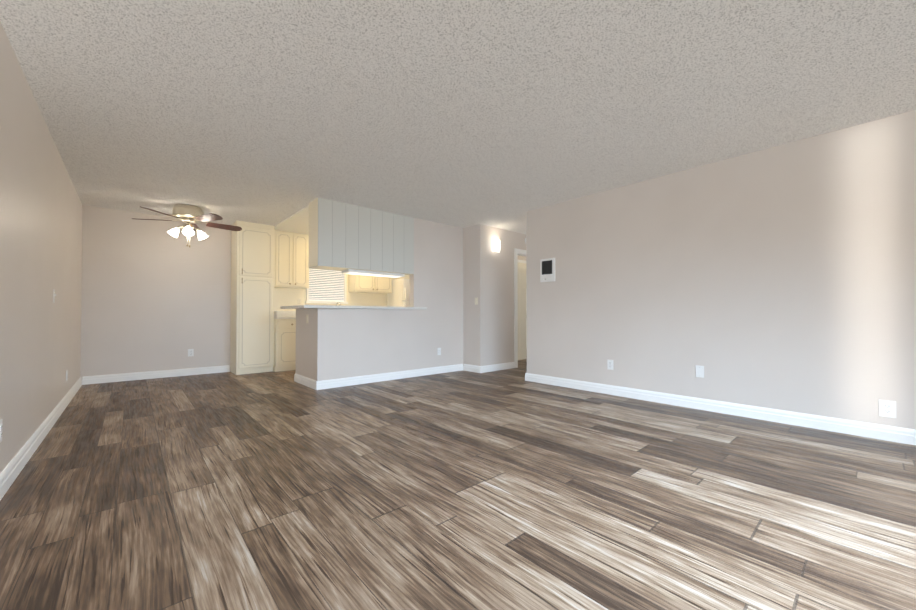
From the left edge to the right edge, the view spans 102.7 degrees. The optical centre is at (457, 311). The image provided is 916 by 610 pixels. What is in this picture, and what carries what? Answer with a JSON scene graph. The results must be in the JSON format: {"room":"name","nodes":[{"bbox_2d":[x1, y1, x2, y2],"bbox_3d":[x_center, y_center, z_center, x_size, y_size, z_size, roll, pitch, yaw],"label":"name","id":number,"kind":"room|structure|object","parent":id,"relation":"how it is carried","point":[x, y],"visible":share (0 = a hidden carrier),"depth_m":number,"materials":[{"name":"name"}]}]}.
{"room":"empty living room","nodes":[
{"label":"empty living room","id":0,"kind":"room"},
{"bbox_2d":[0,21,81,472],"bbox_3d":[-2.381,-0.256,1.826,0.120,2.420,8.440,1,-1,-42],"label":"wall","id":1,"kind":"structure","parent":0,"point":[40,251],"depth_m":2.48,"materials":[{"name":"paint"}]},
{"bbox_2d":[0,419,2,442],"bbox_3d":[-2.359,0.620,1.890,0.008,0.116,0.072,1,-1,-42],"label":"outlet","id":2,"kind":"object","parent":1,"relation":"attached to","point":[1,424],"visible":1,"depth_m":1.89,"materials":[{"name":"white plastic"}]},
{"bbox_2d":[0,377,81,499],"bbox_3d":[-2.322,0.900,1.852,0.017,0.110,8.180,1,-1,-42],"label":"baseboard","id":3,"kind":"structure","parent":1,"relation":"attached to","point":[11,471],"depth_m":2.45,"materials":[{"name":"white wood"}]},
{"bbox_2d":[53,289,55,302],"bbox_3d":[-3.486,-0.131,3.170,0.017,0.116,0.072,1,-1,-42],"label":"light switch","id":4,"kind":"object","parent":1,"relation":"attached to","point":[54,294],"visible":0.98,"depth_m":3.17,"materials":[{"name":"white plastic"}]},
{"bbox_2d":[80,205,408,377],"bbox_3d":[-2.283,-0.193,7.479,7.550,2.420,0.128,1,-1,-42],"label":"wall","id":5,"kind":"structure","parent":0,"point":[155,295],"depth_m":5.43,"materials":[{"name":"paint"}]},
{"bbox_2d":[82,365,229,384],"bbox_3d":[-4.408,0.940,5.484,1.700,0.110,0.017,1,-1,-42],"label":"baseboard","id":6,"kind":"structure","parent":5,"relation":"attached to","point":[96,379],"depth_m":5.39,"materials":[{"name":"white wood"}]},
{"bbox_2d":[188,349,193,356],"bbox_3d":[-4.165,0.647,5.711,0.072,0.116,0.008,1,-1,-42],"label":"outlet","id":7,"kind":"object","parent":5,"relation":"attached to","point":[190,352],"visible":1,"depth_m":5.71,"materials":[{"name":"white plastic"}]},
{"bbox_2d":[277,311,295,314],"bbox_3d":[-2.475,0.054,7.204,2.358,0.100,0.021,1,-1,-42],"label":"backsplash","id":8,"kind":"structure","parent":5,"relation":"attached to","point":[278,312],"depth_m":6.63,"materials":[{"name":"beige"}]},
{"bbox_2d":[274,230,308,288],"bbox_3d":[-2.993,-0.896,6.517,0.580,0.965,0.373,1,-1,-42],"label":"upper cabinet","id":9,"kind":"object","parent":5,"relation":"attached to","point":[291,258],"visible":1,"depth_m":6.39,"materials":[{"name":"beige wood"}]},
{"bbox_2d":[305,268,347,303],"bbox_3d":[-2.539,-0.602,7.117,0.820,0.910,0.075,1,-1,-42],"label":"window","id":10,"kind":"structure","parent":5,"relation":"in","point":[325,302],"depth_m":7.13,"materials":[{"name":"white plastic"}]},
{"bbox_2d":[309,269,343,301],"bbox_3d":[-2.546,-0.603,7.125,0.692,0.827,0.030,1,-1,-42],"label":"kitchen window blind slats","id":11,"kind":"object","parent":10,"relation":"attached to","point":[316,299],"visible":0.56,"depth_m":7.11,"materials":[{"name":"white plastic"}]},
{"bbox_2d":[348,274,391,293],"bbox_3d":[-1.798,-0.875,7.581,0.820,0.985,0.373,1,-1,-42],"label":"upper cabinet","id":12,"kind":"object","parent":5,"relation":"attached to","point":[368,284],"visible":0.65,"depth_m":7.42,"materials":[{"name":"beige wood"}]},
{"bbox_2d":[409,218,462,368],"bbox_3d":[-0.330,-0.210,5.957,1.020,2.420,0.120,1,-1,-42],"label":"wall","id":13,"kind":"structure","parent":0,"point":[436,283],"depth_m":5.88,"materials":[{"name":"paint"}]},
{"bbox_2d":[0,359,915,609],"bbox_3d":[0.437,1.012,4.324,7.670,0.060,8.440,1,-1,-42],"label":"floor","id":14,"kind":"structure","parent":0,"point":[509,489],"depth_m":1.81,"materials":[{"name":"brown wood"}]},
{"bbox_2d":[230,220,274,374],"bbox_3d":[-3.395,-0.207,6.053,0.548,2.416,0.518,1,-1,-42],"label":"pantry cabinet","id":15,"kind":"object","parent":14,"relation":"on","point":[252,306],"visible":1,"depth_m":5.88,"materials":[{"name":"beige wood"}]},
{"bbox_2d":[273,319,295,371],"bbox_3d":[-2.978,0.569,6.340,0.465,0.870,0.633,1,-1,-42],"label":"base cabinet","id":16,"kind":"object","parent":14,"relation":"on","point":[284,340],"depth_m":6.07,"materials":[{"name":"beige wood"}]},
{"bbox_2d":[274,315,295,318],"bbox_3d":[-2.279,0.120,6.984,2.358,0.038,0.610,1,-1,-42],"label":"countertop","id":17,"kind":"structure","parent":16,"relation":"on","point":[275,316],"depth_m":6.13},
{"bbox_2d":[296,308,413,380],"bbox_3d":[-1.489,0.484,5.386,1.460,1.020,0.820,1,-1,-42],"label":"wall","id":18,"kind":"structure","parent":14,"relation":"on","point":[337,343],"depth_m":4.97,"materials":[{"name":"paint"}]},
{"bbox_2d":[294,373,315,389],"bbox_3d":[-2.042,0.933,4.888,0.017,0.110,0.820,1,-1,-42],"label":"baseboard","id":19,"kind":"structure","parent":18,"relation":"attached to","point":[305,381],"depth_m":4.86,"materials":[{"name":"white wood"}]},
{"bbox_2d":[280,305,426,309],"bbox_3d":[-1.485,-0.046,5.395,1.850,0.036,0.940,1,-1,-42],"label":"bar","id":20,"kind":"object","parent":18,"relation":"on","point":[333,307],"visible":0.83,"depth_m":4.85,"materials":[{"name":"stone"}]},
{"bbox_2d":[316,364,462,389],"bbox_3d":[-0.842,0.939,5.394,2.477,0.110,0.017,1,-1,-42],"label":"baseboard","id":21,"kind":"structure","parent":18,"relation":"attached to","point":[341,382],"depth_m":5.20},
{"bbox_2d":[387,278,408,306],"bbox_3d":[-1.067,0.173,8.012,0.700,1.700,0.685,1,-1,-42],"label":"refrigerator","id":22,"kind":"object","parent":14,"relation":"on","point":[398,296],"visible":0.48,"depth_m":7.67,"materials":[{"name":"white metal"}]},
{"bbox_2d":[0,0,915,234],"bbox_3d":[0.437,-1.465,4.351,7.670,0.105,8.440,1,-1,-42],"label":"ceiling","id":23,"kind":"structure","parent":0,"point":[505,114],"depth_m":2.46,"materials":[{"name":"white paint"}]},
{"bbox_2d":[132,204,241,246],"bbox_3d":[-3.691,-1.150,5.074,1.240,0.555,1.258,1,-1,-42],"label":"ceiling fan","id":24,"kind":"object","parent":23,"relation":"attached to","point":[188,215],"visible":1,"depth_m":4.95,"materials":[{"name":"gold metal"}]},
{"bbox_2d":[308,197,413,277],"bbox_3d":[-1.325,-0.972,5.213,1.461,0.908,0.320,1,-1,-42],"label":"wall cabinet","id":25,"kind":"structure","parent":23,"relation":"attached to","point":[345,238],"depth_m":4.99,"materials":[{"name":"paint"}]},
{"bbox_2d":[463,224,525,365],"bbox_3d":[0.859,-0.201,6.742,1.800,2.420,0.530,1,-1,-42],"label":"wall","id":26,"kind":"structure","parent":0,"point":[488,319],"depth_m":6.16,"materials":[{"name":"paint"}]},
{"bbox_2d":[463,364,480,372],"bbox_3d":[0.231,0.946,6.065,0.017,0.110,0.407,1,-1,-42],"label":"baseboard","id":27,"kind":"structure","parent":26,"relation":"attached to","point":[471,368],"depth_m":6.06,"materials":[{"name":"white wood"}]},
{"bbox_2d":[493,240,499,252],"bbox_3d":[0.655,-1.088,6.154,0.130,0.200,0.089,1,-1,-42],"label":"light","id":28,"kind":"object","parent":26,"relation":"attached to","point":[496,246],"visible":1,"depth_m":6.12,"materials":[{"name":"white glass"}]},
{"bbox_2d":[480,362,514,372],"bbox_3d":[0.681,0.948,6.202,0.867,0.110,0.017,1,-1,-42],"label":"baseboard","id":29,"kind":"structure","parent":26,"relation":"attached to","point":[496,367],"depth_m":6.18,"materials":[{"name":"white wood"}]},
{"bbox_2d":[514,248,525,367],"bbox_3d":[1.340,-0.052,6.884,1.020,2.125,0.136,1,-1,-42],"label":"door frame","id":30,"kind":"structure","parent":26,"relation":"attached to","point":[519,252],"depth_m":6.52,"materials":[{"name":"white wood"}]},
{"bbox_2d":[518,255,525,359],"bbox_3d":[1.232,-0.191,7.684,1.790,2.420,0.120,1,-1,-42],"label":"wall","id":31,"kind":"structure","parent":0,"point":[522,258],"depth_m":7.72,"materials":[{"name":"paint"}]},
{"bbox_2d":[518,260,526,359],"bbox_3d":[1.502,-0.025,7.770,0.930,2.090,0.105,1,-1,-42],"label":"door","id":32,"kind":"structure","parent":31,"relation":"in","point":[522,325],"depth_m":7.66,"materials":[{"name":"white wood"}]},
{"bbox_2d":[526,110,915,429],"bbox_3d":[2.537,-0.236,3.597,0.120,2.420,4.540,1,-1,-42],"label":"wall","id":33,"kind":"structure","parent":0,"point":[781,277],"depth_m":3.34,"materials":[{"name":"paint"}]},
{"bbox_2d":[540,258,554,281],"bbox_3d":[1.212,-0.556,4.972,0.029,0.316,0.236,1,-1,-42],"label":"intercom panel","id":34,"kind":"object","parent":33,"relation":"attached to","point":[547,270],"visible":1,"depth_m":4.97,"materials":[{"name":"white plastic"}]},
{"bbox_2d":[607,360,612,369],"bbox_3d":[1.796,0.632,4.320,0.008,0.116,0.072,1,-1,-42],"label":"outlet","id":35,"kind":"object","parent":33,"relation":"attached to","point":[609,364],"visible":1,"depth_m":4.32,"materials":[{"name":"white plastic"}]},
{"bbox_2d":[695,365,703,377],"bbox_3d":[2.402,0.599,3.641,0.006,0.116,0.072,1,-1,-42],"label":"outlet","id":36,"kind":"object","parent":33,"relation":"attached to","point":[699,371],"visible":1,"depth_m":3.64,"materials":[{"name":"white plastic"}]},
{"bbox_2d":[525,373,915,444],"bbox_3d":[2.432,0.919,3.596,0.017,0.110,4.417,1,-1,-42],"label":"baseboard","id":37,"kind":"structure","parent":33,"relation":"attached to","point":[881,432],"depth_m":3.32,"materials":[{"name":"white wood"}]},
{"bbox_2d":[879,400,895,417],"bbox_3d":[3.206,0.729,2.736,0.008,0.125,0.085,1,-1,-42],"label":"outlet","id":38,"kind":"object","parent":33,"relation":"attached to","point":[887,408],"visible":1,"depth_m":2.73,"materials":[{"name":"white plastic"}]}
]}

